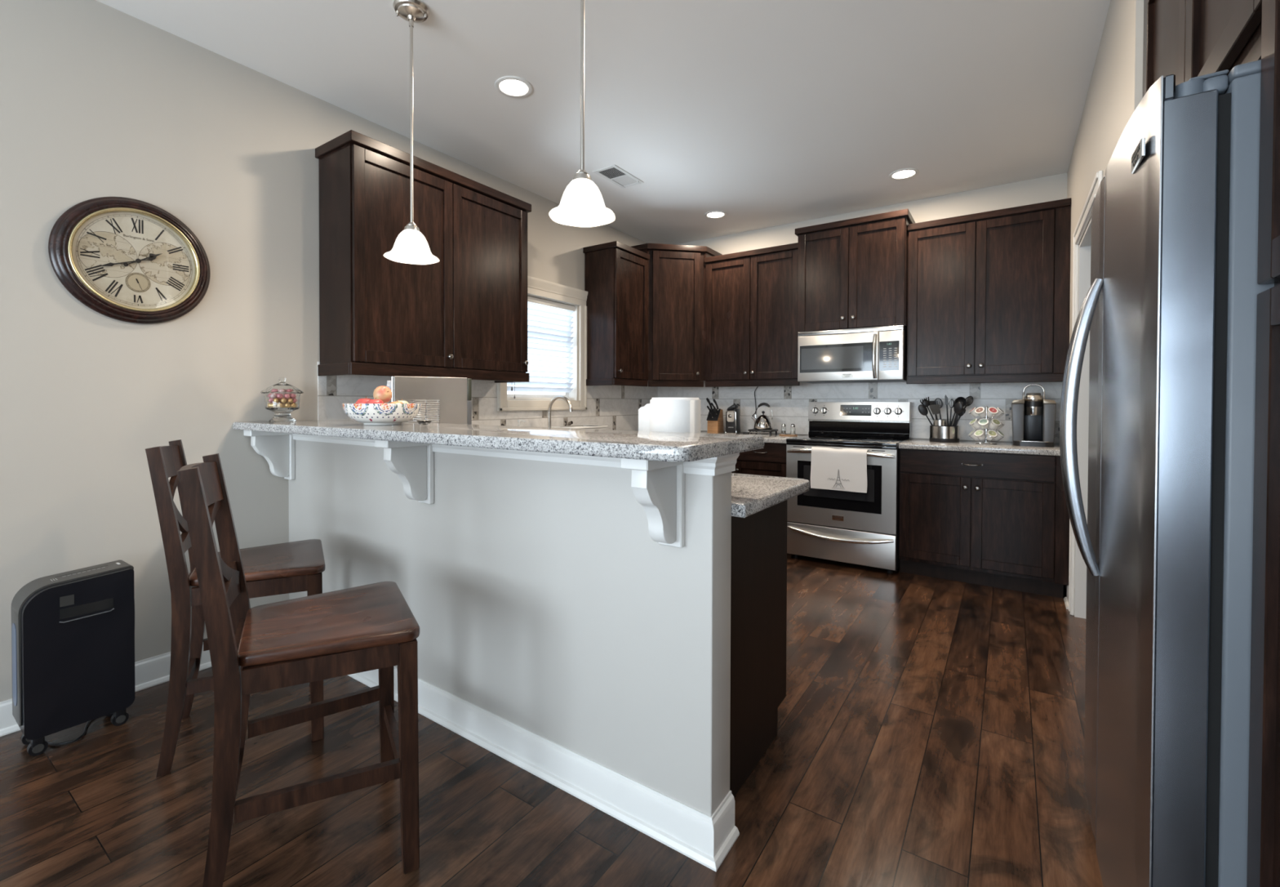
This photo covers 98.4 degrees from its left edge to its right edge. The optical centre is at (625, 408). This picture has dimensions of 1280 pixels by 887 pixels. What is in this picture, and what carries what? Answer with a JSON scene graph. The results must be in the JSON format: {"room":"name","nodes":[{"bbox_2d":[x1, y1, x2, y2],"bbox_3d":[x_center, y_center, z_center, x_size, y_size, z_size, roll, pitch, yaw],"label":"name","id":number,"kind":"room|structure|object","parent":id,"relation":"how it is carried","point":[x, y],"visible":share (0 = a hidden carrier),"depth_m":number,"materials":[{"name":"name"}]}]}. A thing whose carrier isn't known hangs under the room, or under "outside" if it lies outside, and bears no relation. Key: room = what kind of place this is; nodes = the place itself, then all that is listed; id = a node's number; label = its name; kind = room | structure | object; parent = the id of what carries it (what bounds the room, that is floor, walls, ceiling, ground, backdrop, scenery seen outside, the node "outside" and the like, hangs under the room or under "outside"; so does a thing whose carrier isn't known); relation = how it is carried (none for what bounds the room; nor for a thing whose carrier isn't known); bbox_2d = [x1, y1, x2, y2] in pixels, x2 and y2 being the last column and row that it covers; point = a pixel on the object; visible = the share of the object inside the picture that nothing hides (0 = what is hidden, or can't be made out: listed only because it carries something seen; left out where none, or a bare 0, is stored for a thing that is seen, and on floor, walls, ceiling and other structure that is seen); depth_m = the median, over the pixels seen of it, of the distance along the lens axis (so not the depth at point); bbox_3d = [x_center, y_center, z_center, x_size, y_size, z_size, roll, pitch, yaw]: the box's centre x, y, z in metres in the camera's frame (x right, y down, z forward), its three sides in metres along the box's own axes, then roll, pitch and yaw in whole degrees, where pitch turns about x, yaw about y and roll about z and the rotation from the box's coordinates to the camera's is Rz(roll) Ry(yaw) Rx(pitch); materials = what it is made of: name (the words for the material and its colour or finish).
{"room":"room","nodes":[
{"label":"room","id":0,"kind":"room"},
{"bbox_2d":[243,430,295,479],"bbox_3d":[-1.712,0.222,2.658,0.080,0.254,0.196,1,1,35],"label":"corbel","id":1,"kind":"object","parent":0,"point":[277,449],"visible":0.85,"depth_m":2.66,"materials":[{"name":"white paint"}]},
{"bbox_2d":[0,0,657,702],"bbox_3d":[-2.157,-0.222,2.206,0.158,2.767,8.800,1,1,35],"label":"wall","id":2,"kind":"structure","parent":0,"point":[97,100],"depth_m":2.32,"materials":[{"name":"grey paint"}]},
{"bbox_2d":[0,644,211,736],"bbox_3d":[-3.099,1.122,0.725,0.028,0.113,4.970,1,1,35],"label":"baseboard","id":3,"kind":"structure","parent":2,"relation":"attached to","point":[149,672],"depth_m":2.31,"materials":[{"name":"white paint"}]},
{"bbox_2d":[48,196,210,324],"bbox_3d":[-2.000,-0.606,2.262,0.042,0.508,0.508,1,1,35],"label":"wall clock","id":4,"kind":"object","parent":2,"relation":"attached to","point":[129,266],"visible":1,"depth_m":2.24,"materials":[{"name":"brown wood"}]},
{"bbox_2d":[315,129,531,382],"bbox_3d":[-1.110,-0.763,3.259,0.364,1.177,1.224,1,1,35],"label":"upper cabinet","id":5,"kind":"object","parent":2,"relation":"attached to","point":[464,313],"visible":0.99,"depth_m":2.97,"materials":[{"name":"brown wood"}]},
{"bbox_2d":[497,275,587,411],"bbox_3d":[-0.673,-0.485,4.306,0.194,0.995,0.986,1,1,35],"label":"window","id":6,"kind":"structure","parent":2,"relation":"in","point":[540,288],"depth_m":4.46,"materials":[{"name":"beige paint"}]},
{"bbox_2d":[506,295,574,399],"bbox_3d":[-0.660,-0.460,4.297,0.075,0.780,0.766,1,1,35],"label":"window blind","id":7,"kind":"object","parent":6,"relation":"attached to","point":[557,316],"visible":0.66,"depth_m":4.37,"materials":[{"name":"white plastic"}]},
{"bbox_2d":[582,240,649,386],"bbox_3d":[-0.068,-0.778,4.758,0.364,1.162,0.507,1,1,35],"label":"upper cabinet","id":8,"kind":"object","parent":2,"relation":"attached to","point":[616,273],"visible":1,"depth_m":4.60,"materials":[{"name":"brown wood"}]},
{"bbox_2d":[288,439,731,816],"bbox_3d":[-0.699,0.635,2.151,2.332,1.062,0.120,1,1,35],"label":"wall","id":9,"kind":"structure","parent":0,"point":[541,596],"depth_m":1.74,"materials":[{"name":"grey paint"}]},
{"bbox_2d":[374,440,434,503],"bbox_3d":[-0.809,0.232,2.031,0.080,0.254,0.196,1,1,35],"label":"corbel","id":10,"kind":"object","parent":9,"relation":"attached to","point":[413,462],"visible":0.86,"depth_m":2.04,"materials":[{"name":"white paint"}]},
{"bbox_2d":[232,419,764,462],"bbox_3d":[-0.704,0.087,2.094,2.378,0.034,0.506,1,1,35],"label":"countertop","id":11,"kind":"structure","parent":9,"relation":"on","point":[671,446],"depth_m":1.62,"materials":[{"name":"stone"}]},
{"bbox_2d":[260,377,303,422],"bbox_3d":[-1.634,-0.046,2.630,0.178,0.212,0.178,1,1,35],"label":"candy jar","id":12,"kind":"object","parent":11,"relation":"on","point":[282,404],"visible":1,"depth_m":2.58,"materials":[{"name":"clear glass"}]},
{"bbox_2d":[263,393,301,422],"bbox_3d":[-1.635,-0.006,2.630,0.154,0.134,0.154,1,1,35],"label":"bowl","id":13,"kind":"object","parent":12,"relation":"on","point":[282,404],"depth_m":2.58,"materials":[{"name":"clear glass"}]},
{"bbox_2d":[342,403,422,425],"bbox_3d":[-1.026,0.021,2.336,0.308,0.088,0.308,1,1,35],"label":"fruit bowl","id":14,"kind":"object","parent":11,"relation":"on","point":[372,414],"visible":0.99,"depth_m":2.22,"materials":[{"name":"ceramic"}]},
{"bbox_2d":[355,395,371,403],"bbox_3d":[-1.090,-0.018,2.313,0.078,0.069,0.078,1,1,35],"label":"apple","id":15,"kind":"object","parent":14,"relation":"in","point":[360,400],"visible":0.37,"depth_m":2.28,"materials":[{"name":"red food"}]},
{"bbox_2d":[365,397,384,403],"bbox_3d":[-1.028,-0.015,2.266,0.074,0.066,0.074,1,1,35],"label":"apple","id":16,"kind":"object","parent":14,"relation":"in","point":[370,401],"visible":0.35,"depth_m":2.24,"materials":[{"name":"red food"}]},
{"bbox_2d":[373,385,392,403],"bbox_3d":[-1.024,-0.061,2.329,0.076,0.075,0.075,0,1,-39],"label":"apple","id":17,"kind":"object","parent":14,"relation":"in","point":[383,393],"visible":0.84,"depth_m":2.30,"materials":[{"name":"orange food"}]},
{"bbox_2d":[417,419,431,425],"bbox_3d":[-0.829,0.057,2.272,0.062,0.020,0.060,1,1,35],"label":"glass dish","id":18,"kind":"object","parent":11,"relation":"on","point":[424,422],"visible":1,"depth_m":2.25,"materials":[{"name":"white"}]},
{"bbox_2d":[292,433,739,475],"bbox_3d":[-0.695,0.132,2.129,2.354,0.056,0.142,1,1,35],"label":"trim","id":19,"kind":"structure","parent":9,"relation":"attached to","point":[717,465],"depth_m":1.74,"materials":[{"name":"white paint"}]},
{"bbox_2d":[347,666,739,871],"bbox_3d":[-0.684,1.110,2.129,2.330,0.113,0.147,1,1,35],"label":"baseboard","id":20,"kind":"structure","parent":9,"relation":"attached to","point":[704,838],"depth_m":1.66,"materials":[{"name":"white paint"}]},
{"bbox_2d":[620,457,684,547],"bbox_3d":[0.074,0.242,1.417,0.080,0.254,0.196,1,1,35],"label":"corbel","id":21,"kind":"object","parent":9,"relation":"attached to","point":[659,486],"visible":0.88,"depth_m":1.42,"materials":[{"name":"white paint"}]},
{"bbox_2d":[0,553,1103,886],"bbox_3d":[-0.029,1.236,0.743,5.350,0.100,8.800,1,1,35],"label":"floor","id":22,"kind":"structure","parent":0,"point":[931,730],"depth_m":1.70,"materials":[{"name":"brown wood"}]},
{"bbox_2d":[10,560,135,755],"bbox_3d":[-1.998,0.875,2.034,0.275,0.579,0.353,1,1,35],"label":"space heater","id":23,"kind":"object","parent":22,"relation":"on","point":[73,632],"visible":1,"depth_m":1.92,"materials":[{"name":"black plastic"}]},
{"bbox_2d":[145,439,325,777],"bbox_3d":[-1.399,0.641,2.022,0.513,1.050,0.466,0,1,-31],"label":"bar stool","id":24,"kind":"object","parent":22,"relation":"on","point":[293,566],"visible":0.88,"depth_m":1.87,"materials":[{"name":"brown wood"}]},
{"bbox_2d":[177,453,419,886],"bbox_3d":[-0.858,0.649,1.478,0.513,1.050,0.466,0,1,-31],"label":"bar stool","id":25,"kind":"object","parent":22,"relation":"on","point":[339,633],"visible":1,"depth_m":1.38,"materials":[{"name":"brown wood"}]},
{"bbox_2d":[729,499,786,796],"bbox_3d":[-0.250,0.727,2.310,1.689,0.876,0.648,1,1,35],"label":"base cabinet","id":26,"kind":"object","parent":22,"relation":"on","point":[758,556],"visible":0.19,"depth_m":1.81,"materials":[{"name":"brown wood"}]},
{"bbox_2d":[731,442,791,554],"bbox_3d":[1.049,0.698,4.767,0.915,0.876,0.632,1,1,35],"label":"base cabinet","id":27,"kind":"object","parent":22,"relation":"on","point":[771,460],"visible":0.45,"depth_m":4.38,"materials":[{"name":"brown wood"}]},
{"bbox_2d":[786,401,911,573],"bbox_3d":[1.702,0.545,4.223,0.772,1.198,0.736,1,1,35],"label":"range","id":28,"kind":"object","parent":22,"relation":"on","point":[860,528],"visible":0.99,"depth_m":4.04,"materials":[{"name":"silver metal"}]},
{"bbox_2d":[810,446,869,493],"bbox_3d":[1.513,0.427,3.919,0.389,0.297,0.051,1,1,35],"label":"dish towel","id":29,"kind":"object","parent":28,"relation":"hanging from","point":[831,468],"visible":1,"depth_m":3.90,"materials":[{"name":"white fabric"}]},
{"bbox_2d":[786,435,909,449],"bbox_3d":[1.694,0.249,4.207,0.762,0.044,0.575,1,1,35],"label":"cooktop","id":30,"kind":"object","parent":28,"relation":"in","point":[838,442],"depth_m":4.08,"materials":[{"name":"black glass"}]},
{"bbox_2d":[898,448,1069,598],"bbox_3d":[2.441,0.714,3.800,0.933,0.876,0.632,1,1,35],"label":"base cabinet","id":31,"kind":"object","parent":22,"relation":"on","point":[999,520],"visible":0.97,"depth_m":3.55,"materials":[{"name":"brown wood"}]},
{"bbox_2d":[898,438,1060,455],"bbox_3d":[2.443,0.256,3.794,0.932,0.037,0.632,1,1,35],"label":"countertop","id":32,"kind":"structure","parent":31,"relation":"on","point":[913,443],"depth_m":3.60,"materials":[{"name":"stone"}]},
{"bbox_2d":[928,419,959,442],"bbox_3d":[2.293,0.157,3.973,0.188,0.156,0.188,1,1,35],"label":"utensil holder","id":33,"kind":"object","parent":32,"relation":"on","point":[940,431],"visible":0.96,"depth_m":3.90,"materials":[{"name":"silver metal"}]},
{"bbox_2d":[918,404,933,425],"bbox_3d":[2.218,0.091,4.032,0.150,0.247,0.019,0,1,18],"label":"serving spoon","id":34,"kind":"object","parent":33,"relation":"in","point":[922,409],"visible":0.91,"depth_m":4.04,"materials":[{"name":"black plastic"}]},
{"bbox_2d":[920,396,934,419],"bbox_3d":[2.239,0.062,4.047,0.154,0.304,0.035,0,1,18],"label":"fork","id":35,"kind":"object","parent":33,"relation":"in","point":[926,402],"visible":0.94,"depth_m":4.06,"materials":[{"name":"black plastic"}]},
{"bbox_2d":[929,404,940,419],"bbox_3d":[2.227,0.091,3.948,0.096,0.247,0.040,0,1,-8],"label":"turner","id":36,"kind":"object","parent":33,"relation":"in","point":[935,408],"visible":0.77,"depth_m":3.95,"materials":[{"name":"black plastic"}]},
{"bbox_2d":[933,397,942,419],"bbox_3d":[2.300,0.066,4.050,0.068,0.293,0.014,1,1,35],"label":"slotted spoon","id":37,"kind":"object","parent":33,"relation":"in","point":[937,398],"visible":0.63,"depth_m":4.05,"materials":[{"name":"black plastic"}]},
{"bbox_2d":[933,419,946,426],"bbox_3d":[2.257,0.147,3.964,0.084,0.136,0.084,1,1,35],"label":"cup","id":38,"kind":"object","parent":33,"relation":"on","point":[935,422],"depth_m":3.93,"materials":[{"name":"silver metal"}]},
{"bbox_2d":[944,394,949,426],"bbox_3d":[2.335,0.054,4.006,0.013,0.319,0.038,0,1,-24],"label":"spreader","id":39,"kind":"object","parent":33,"relation":"in","point":[945,396],"visible":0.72,"depth_m":4.00,"materials":[{"name":"black plastic"}]},
{"bbox_2d":[948,398,955,426],"bbox_3d":[2.337,0.070,3.958,0.038,0.287,0.024,1,1,35],"label":"whisk","id":40,"kind":"object","parent":33,"relation":"in","point":[951,406],"visible":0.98,"depth_m":3.96,"materials":[{"name":"black plastic"}]},
{"bbox_2d":[951,401,963,426],"bbox_3d":[2.318,0.083,3.885,0.022,0.267,0.104,0,1,-26],"label":"serving spoon","id":41,"kind":"object","parent":33,"relation":"in","point":[958,406],"visible":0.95,"depth_m":3.86,"materials":[{"name":"black plastic"}]},
{"bbox_2d":[953,396,966,426],"bbox_3d":[2.381,0.064,3.942,0.035,0.302,0.106,0,1,-38],"label":"ladle","id":42,"kind":"object","parent":33,"relation":"in","point":[962,399],"visible":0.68,"depth_m":3.94,"materials":[{"name":"black plastic"}]},
{"bbox_2d":[955,407,965,426],"bbox_3d":[2.357,0.097,3.910,0.037,0.238,0.106,0,1,-25],"label":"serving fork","id":43,"kind":"object","parent":33,"relation":"in","point":[963,411],"visible":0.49,"depth_m":3.90,"materials":[{"name":"black plastic"}]},
{"bbox_2d":[959,395,973,418],"bbox_3d":[2.404,0.061,3.969,0.161,0.309,0.034,0,1,24],"label":"skimmer","id":44,"kind":"object","parent":33,"relation":"in","point":[971,397],"visible":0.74,"depth_m":3.94,"materials":[{"name":"black plastic"}]},
{"bbox_2d":[968,405,1004,444],"bbox_3d":[2.451,0.110,3.752,0.198,0.257,0.162,1,1,35],"label":"pod carousel","id":45,"kind":"object","parent":32,"relation":"on","point":[987,442],"visible":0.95,"depth_m":3.74,"materials":[{"name":"silver metal"}]},
{"bbox_2d":[968,406,978,417],"bbox_3d":[2.396,0.021,3.792,0.070,0.070,0.057,1,1,40],"label":"pod","id":46,"kind":"object","parent":45,"relation":"in","point":[973,413],"visible":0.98,"depth_m":3.78,"materials":[{"name":"white plastic"}]},
{"bbox_2d":[968,417,980,428],"bbox_3d":[2.392,0.099,3.781,0.070,0.070,0.057,0,1,-6],"label":"pod","id":47,"kind":"object","parent":45,"relation":"on","point":[976,424],"visible":0.92,"depth_m":3.76,"materials":[{"name":"white plastic"}]},
{"bbox_2d":[973,429,985,439],"bbox_3d":[2.400,0.176,3.733,0.070,0.070,0.057,0,1,-13],"label":"pod","id":48,"kind":"object","parent":45,"relation":"on","point":[978,433],"visible":0.98,"depth_m":3.73,"materials":[{"name":"white plastic"}]},
{"bbox_2d":[977,431,985,439],"bbox_3d":[2.403,0.179,3.738,0.058,0.050,0.058,-25,26,40],"label":"cup","id":49,"kind":"object","parent":48,"relation":"on","point":[979,433],"depth_m":3.72,"materials":[{"name":"white plastic"}]},
{"bbox_2d":[974,406,986,417],"bbox_3d":[2.399,0.021,3.735,0.070,0.070,0.057,-1,1,-44],"label":"pod","id":50,"kind":"object","parent":45,"relation":"on","point":[979,410],"visible":0.99,"depth_m":3.72,"materials":[{"name":"white"}]},
{"bbox_2d":[975,409,986,417],"bbox_3d":[2.404,0.025,3.734,0.058,0.050,0.058,-23,28,40],"label":"cup","id":51,"kind":"object","parent":50,"relation":"on","point":[978,411],"depth_m":3.72,"materials":[{"name":"white plastic"}]},
{"bbox_2d":[977,417,988,428],"bbox_3d":[2.414,0.100,3.715,0.070,0.070,0.057,0,1,-30],"label":"pod","id":52,"kind":"object","parent":45,"relation":"in","point":[983,421],"visible":0.99,"depth_m":3.71,"materials":[{"name":"white plastic"}]},
{"bbox_2d":[979,422,988,428],"bbox_3d":[2.415,0.103,3.720,0.058,0.058,0.050,-8,-49,38],"label":"cup","id":53,"kind":"object","parent":52,"relation":"on","point":[981,424],"depth_m":3.70,"materials":[{"name":"white"}]},
{"bbox_2d":[986,429,997,439],"bbox_3d":[2.453,0.176,3.698,0.057,0.070,0.070,0,1,23],"label":"pod","id":54,"kind":"object","parent":45,"relation":"on","point":[991,433],"visible":0.99,"depth_m":3.69,"materials":[{"name":"white plastic"}]},
{"bbox_2d":[986,433,995,439],"bbox_3d":[2.451,0.180,3.703,0.058,0.050,0.058,21,53,26],"label":"cup","id":55,"kind":"object","parent":54,"relation":"on","point":[988,437],"depth_m":3.69,"materials":[{"name":"white plastic"}]},
{"bbox_2d":[986,406,998,417],"bbox_3d":[2.456,0.022,3.696,0.057,0.070,0.070,0,1,22],"label":"pod","id":56,"kind":"object","parent":45,"relation":"on","point":[992,410],"visible":0.99,"depth_m":3.69,"materials":[{"name":"white"}]},
{"bbox_2d":[988,418,1000,428],"bbox_3d":[2.469,0.100,3.697,0.057,0.070,0.070,0,1,-24],"label":"pod","id":57,"kind":"object","parent":45,"relation":"on","point":[995,421],"visible":1,"depth_m":3.69,"materials":[{"name":"white plastic"}]},
{"bbox_2d":[994,429,1004,439],"bbox_3d":[2.513,0.176,3.721,0.057,0.070,0.070,0,1,-30],"label":"pod","id":58,"kind":"object","parent":45,"relation":"on","point":[1000,433],"visible":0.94,"depth_m":3.70,"materials":[{"name":"white"}]},
{"bbox_2d":[994,406,1004,417],"bbox_3d":[2.512,0.022,3.719,0.070,0.070,0.057,1,1,42],"label":"pod","id":59,"kind":"object","parent":45,"relation":"on","point":[998,413],"visible":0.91,"depth_m":3.70,"materials":[{"name":"white"}]},
{"bbox_2d":[1011,383,1056,446],"bbox_3d":[2.704,0.037,3.667,0.234,0.405,0.325,1,1,35],"label":"coffee maker","id":60,"kind":"object","parent":32,"relation":"on","point":[1033,415],"visible":1,"depth_m":3.61,"materials":[{"name":"grey plastic"}]},
{"bbox_2d":[1013,440,1053,446],"bbox_3d":[2.669,0.226,3.620,0.210,0.029,0.204,1,1,35],"label":"drip tray","id":61,"kind":"object","parent":60,"relation":"on","point":[1015,442],"depth_m":3.54,"materials":[{"name":"silver metal"}]},
{"bbox_2d":[1059,59,1274,886],"bbox_3d":[1.430,0.308,1.146,0.832,1.752,0.919,1,1,35],"label":"refrigerator","id":62,"kind":"object","parent":22,"relation":"on","point":[1168,309],"visible":0.99,"depth_m":0.94,"materials":[{"name":"grey metal"}]},
{"bbox_2d":[1246,0,1279,886],"bbox_3d":[1.088,-0.055,0.438,0.709,2.494,0.620,1,1,35],"label":"panel","id":63,"kind":"object","parent":22,"relation":"on","point":[1264,783],"visible":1,"depth_m":0.83,"materials":[{"name":"brown wood"}]},
{"bbox_3d":[-0.211,0.700,4.327,0.632,0.876,2.788,1,1,35],"label":"cabinet","id":64,"kind":"object","parent":22,"relation":"on","visible":0},
{"bbox_2d":[700,431,809,517],"bbox_3d":[0.328,0.254,3.578,2.364,0.037,3.401,1,1,35],"label":"countertop","id":65,"kind":"structure","parent":64,"relation":"on","point":[751,494],"depth_m":1.83,"materials":[{"name":"stone"}]},
{"bbox_2d":[404,399,439,422],"bbox_3d":[-0.998,0.100,2.679,0.199,0.289,0.081,1,1,35],"label":"wire rack","id":66,"kind":"object","parent":65,"relation":"on","point":[423,415],"visible":0.28,"depth_m":2.63,"materials":[{"name":"silver metal"}]},
{"bbox_2d":[386,375,471,424],"bbox_3d":[-1.023,0.038,2.884,0.413,0.407,0.089,0,1,-32],"label":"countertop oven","id":67,"kind":"object","parent":65,"relation":"on","point":[454,394],"visible":0.59,"depth_m":2.87,"materials":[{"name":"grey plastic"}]},
{"bbox_2d":[547,395,573,426],"bbox_3d":[-0.499,0.062,4.162,0.257,0.328,0.054,1,1,35],"label":"faucet","id":68,"kind":"object","parent":65,"relation":"on","point":[557,397],"visible":0.68,"depth_m":4.18,"materials":[{"name":"silver metal"}]},
{"bbox_2d":[551,424,608,429],"bbox_3d":[-0.324,0.177,3.920,0.236,0.106,0.346,1,1,35],"label":"tub","id":69,"kind":"object","parent":65,"relation":"on","point":[597,427],"visible":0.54,"depth_m":3.93,"materials":[{"name":"white ceramic"}]},
{"bbox_2d":[638,397,700,432],"bbox_3d":[0.159,0.108,1.907,0.193,0.294,0.171,0,1,-14],"label":"toaster","id":70,"kind":"object","parent":65,"relation":"on","point":[682,415],"visible":0.44,"depth_m":1.84,"materials":[{"name":"white"}]},
{"bbox_2d":[706,408,724,432],"bbox_3d":[0.821,0.108,5.057,0.108,0.220,0.144,1,1,35],"label":"knife block","id":71,"kind":"object","parent":65,"relation":"on","point":[715,424],"visible":0.9,"depth_m":5.01,"materials":[{"name":"brown wood"}]},
{"bbox_2d":[724,404,740,433],"bbox_3d":[0.959,0.091,4.949,0.112,0.260,0.112,1,1,35],"label":"can opener","id":72,"kind":"object","parent":65,"relation":"on","point":[732,424],"visible":0.99,"depth_m":4.92,"materials":[{"name":"black plastic"}]},
{"bbox_2d":[747,428,777,435],"bbox_3d":[1.187,0.199,4.771,0.210,0.046,0.177,1,1,35],"label":"stand","id":73,"kind":"object","parent":65,"relation":"on","point":[749,429],"visible":0.85,"depth_m":4.70,"materials":[{"name":"black plastic"}]},
{"bbox_2d":[751,402,773,429],"bbox_3d":[1.187,0.060,4.772,0.163,0.230,0.158,0,1,-7],"label":"kettle","id":74,"kind":"object","parent":73,"relation":"on","point":[762,421],"visible":1,"depth_m":4.73,"materials":[{"name":"silver metal"}]},
{"bbox_2d":[778,434,797,435],"bbox_3d":[1.366,0.220,4.639,0.157,0.009,0.099,1,1,35],"label":"wooden coaster","id":75,"kind":"object","parent":65,"relation":"on","point":[779,434],"visible":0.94,"depth_m":4.59,"materials":[{"name":"brown wood"}]},
{"bbox_2d":[781,422,786,434],"bbox_3d":[1.334,0.168,4.661,0.042,0.092,0.042,1,1,35],"label":"glass shaker","id":76,"kind":"object","parent":75,"relation":"on","point":[783,425],"visible":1,"depth_m":4.64,"materials":[{"name":"white"}]},
{"bbox_2d":[790,423,795,434],"bbox_3d":[1.398,0.169,4.616,0.042,0.092,0.042,1,1,35],"label":"glass shaker","id":77,"kind":"object","parent":75,"relation":"on","point":[793,425],"visible":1,"depth_m":4.60,"materials":[{"name":"white"}]},
{"bbox_2d":[790,426,795,434],"bbox_3d":[1.398,0.183,4.617,0.042,0.064,0.042,1,1,35],"label":"jar","id":78,"kind":"object","parent":77,"relation":"on","point":[792,428],"depth_m":4.60,"materials":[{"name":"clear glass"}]},
{"bbox_2d":[96,0,1111,244],"bbox_3d":[-0.022,-1.631,0.705,5.350,0.100,8.800,1,1,35],"label":"ceiling","id":79,"kind":"structure","parent":0,"point":[762,113],"depth_m":2.74,"materials":[{"name":"white paint"}]},
{"bbox_2d":[383,0,439,264],"bbox_3d":[-0.857,-1.104,2.211,0.203,0.996,0.211,0,1,6],"label":"pendant light","id":80,"kind":"object","parent":79,"relation":"hanging from","point":[411,246],"visible":1,"depth_m":2.20,"materials":[{"name":"white glass"}]},
{"bbox_2d":[494,75,533,97],"bbox_3d":[-0.559,-1.603,2.758,0.186,0.012,0.186,1,1,35],"label":"recessed light","id":81,"kind":"object","parent":79,"relation":"in","point":[514,86],"visible":1,"depth_m":2.75,"materials":[{"name":"white glass"}]},
{"bbox_2d":[548,0,615,226],"bbox_3d":[-0.133,-1.095,1.708,0.203,0.996,0.211,0,1,6],"label":"pendant light","id":82,"kind":"object","parent":79,"relation":"hanging from","point":[582,204],"visible":1,"depth_m":1.70,"materials":[{"name":"white glass"}]},
{"bbox_2d":[592,164,643,187],"bbox_3d":[-0.048,-1.614,3.856,0.188,0.016,0.355,1,1,35],"label":"ceiling vent","id":83,"kind":"object","parent":79,"relation":"in","point":[614,174],"visible":1,"depth_m":3.85,"materials":[{"name":"white metal"}]},
{"bbox_2d":[704,210,726,218],"bbox_3d":[0.754,-1.624,4.627,0.186,0.012,0.186,1,1,35],"label":"recessed light","id":84,"kind":"object","parent":79,"relation":"in","point":[713,214],"visible":1,"depth_m":4.61,"materials":[{"name":"white glass"}]},
{"bbox_2d":[888,168,919,179],"bbox_3d":[1.911,-1.610,3.796,0.186,0.012,0.186,1,1,35],"label":"recessed light","id":85,"kind":"object","parent":79,"relation":"in","point":[905,173],"visible":1,"depth_m":3.78,"materials":[{"name":"white glass"}]},
{"bbox_2d":[657,172,1067,443],"bbox_3d":[1.760,-0.246,4.745,3.391,2.767,0.158,1,1,35],"label":"wall","id":86,"kind":"structure","parent":0,"point":[788,404],"depth_m":4.36,"materials":[{"name":"paint"}]},
{"bbox_2d":[631,243,722,386],"bbox_3d":[0.419,-0.832,5.141,0.709,1.262,0.709,1,1,35],"label":"upper cabinet","id":87,"kind":"object","parent":86,"relation":"attached to","point":[677,273],"visible":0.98,"depth_m":4.94,"materials":[{"name":"brown wood"}]},
{"bbox_2d":[688,386,699,391],"bbox_3d":[0.674,-0.211,5.401,0.115,0.076,0.006,1,1,35],"label":"power outlet","id":88,"kind":"object","parent":86,"relation":"attached to","point":[691,388],"visible":0.56,"depth_m":5.40,"materials":[{"name":"white paint"}]},
{"bbox_2d":[704,242,799,386],"bbox_3d":[1.149,-0.775,4.854,0.849,1.159,0.364,1,1,35],"label":"upper cabinet","id":89,"kind":"object","parent":86,"relation":"attached to","point":[752,335],"visible":0.95,"depth_m":4.71,"materials":[{"name":"brown wood"}]},
{"bbox_2d":[795,208,915,333],"bbox_3d":[1.801,-1.025,4.355,0.816,0.830,0.435,1,1,35],"label":"upper cabinet","id":90,"kind":"object","parent":86,"relation":"attached to","point":[852,273],"visible":0.99,"depth_m":4.18,"materials":[{"name":"brown wood"}]},
{"bbox_2d":[797,324,906,383],"bbox_3d":[1.790,-0.411,4.338,0.760,0.396,0.469,1,1,35],"label":"microwave","id":91,"kind":"object","parent":90,"relation":"attached to","point":[875,353],"visible":1,"depth_m":4.17,"materials":[{"name":"silver metal"}]},
{"bbox_2d":[883,347,897,367],"bbox_3d":[1.924,-0.374,4.016,0.091,0.137,0.001,1,1,35],"label":"print","id":92,"kind":"object","parent":91,"relation":"attached to","point":[890,354],"depth_m":4.02,"materials":[{"name":"grey"}]},
{"bbox_2d":[937,382,959,388],"bbox_3d":[2.443,-0.191,4.171,0.145,0.076,0.006,1,1,35],"label":"power outlet","id":93,"kind":"object","parent":86,"relation":"attached to","point":[952,385],"visible":0.51,"depth_m":4.17,"materials":[{"name":"white paint"}]},
{"bbox_2d":[942,382,955,386],"bbox_3d":[2.442,-0.191,4.169,0.092,0.040,0.001,1,1,35],"label":"socket","id":94,"kind":"object","parent":93,"relation":"attached to","point":[951,384],"depth_m":4.17,"materials":[{"name":"white plastic"}]},
{"bbox_2d":[906,197,1071,383],"bbox_3d":[2.526,-0.760,3.897,0.932,1.162,0.364,1,1,35],"label":"upper cabinet","id":95,"kind":"object","parent":86,"relation":"attached to","point":[988,292],"visible":0.96,"depth_m":3.75,"materials":[{"name":"brown wood"}]},
{"bbox_2d":[1065,0,1143,590],"bbox_3d":[2.344,-0.218,2.721,0.120,2.767,2.515,1,1,35],"label":"wall","id":96,"kind":"structure","parent":0,"point":[1115,90],"depth_m":2.20,"materials":[{"name":"grey paint"}]},
{"bbox_2d":[1063,585,1068,608],"bbox_3d":[2.619,1.103,3.268,0.028,0.113,0.187,1,1,35],"label":"baseboard","id":97,"kind":"structure","parent":96,"relation":"attached to","point":[1065,598],"depth_m":3.27,"materials":[{"name":"white paint"}]},
{"bbox_2d":[1068,169,1102,618],"bbox_3d":[2.317,0.084,2.704,0.140,2.163,1.036,1,1,35],"label":"door","id":98,"kind":"structure","parent":96,"relation":"in","point":[1082,251],"depth_m":3.06,"materials":[{"name":"white paint"}]},
{"bbox_3d":[1.902,-0.190,0.483,1.709,2.767,1.905,1,1,35],"label":"wall","id":99,"kind":"structure","parent":0,"visible":0},
{"bbox_2d":[1142,0,1262,97],"bbox_3d":[1.563,-0.957,1.099,0.702,0.704,1.023,1,1,35],"label":"upper cabinet","id":100,"kind":"object","parent":99,"relation":"attached to","point":[1185,39],"visible":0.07,"depth_m":1.23,"materials":[{"name":"brown wood"}]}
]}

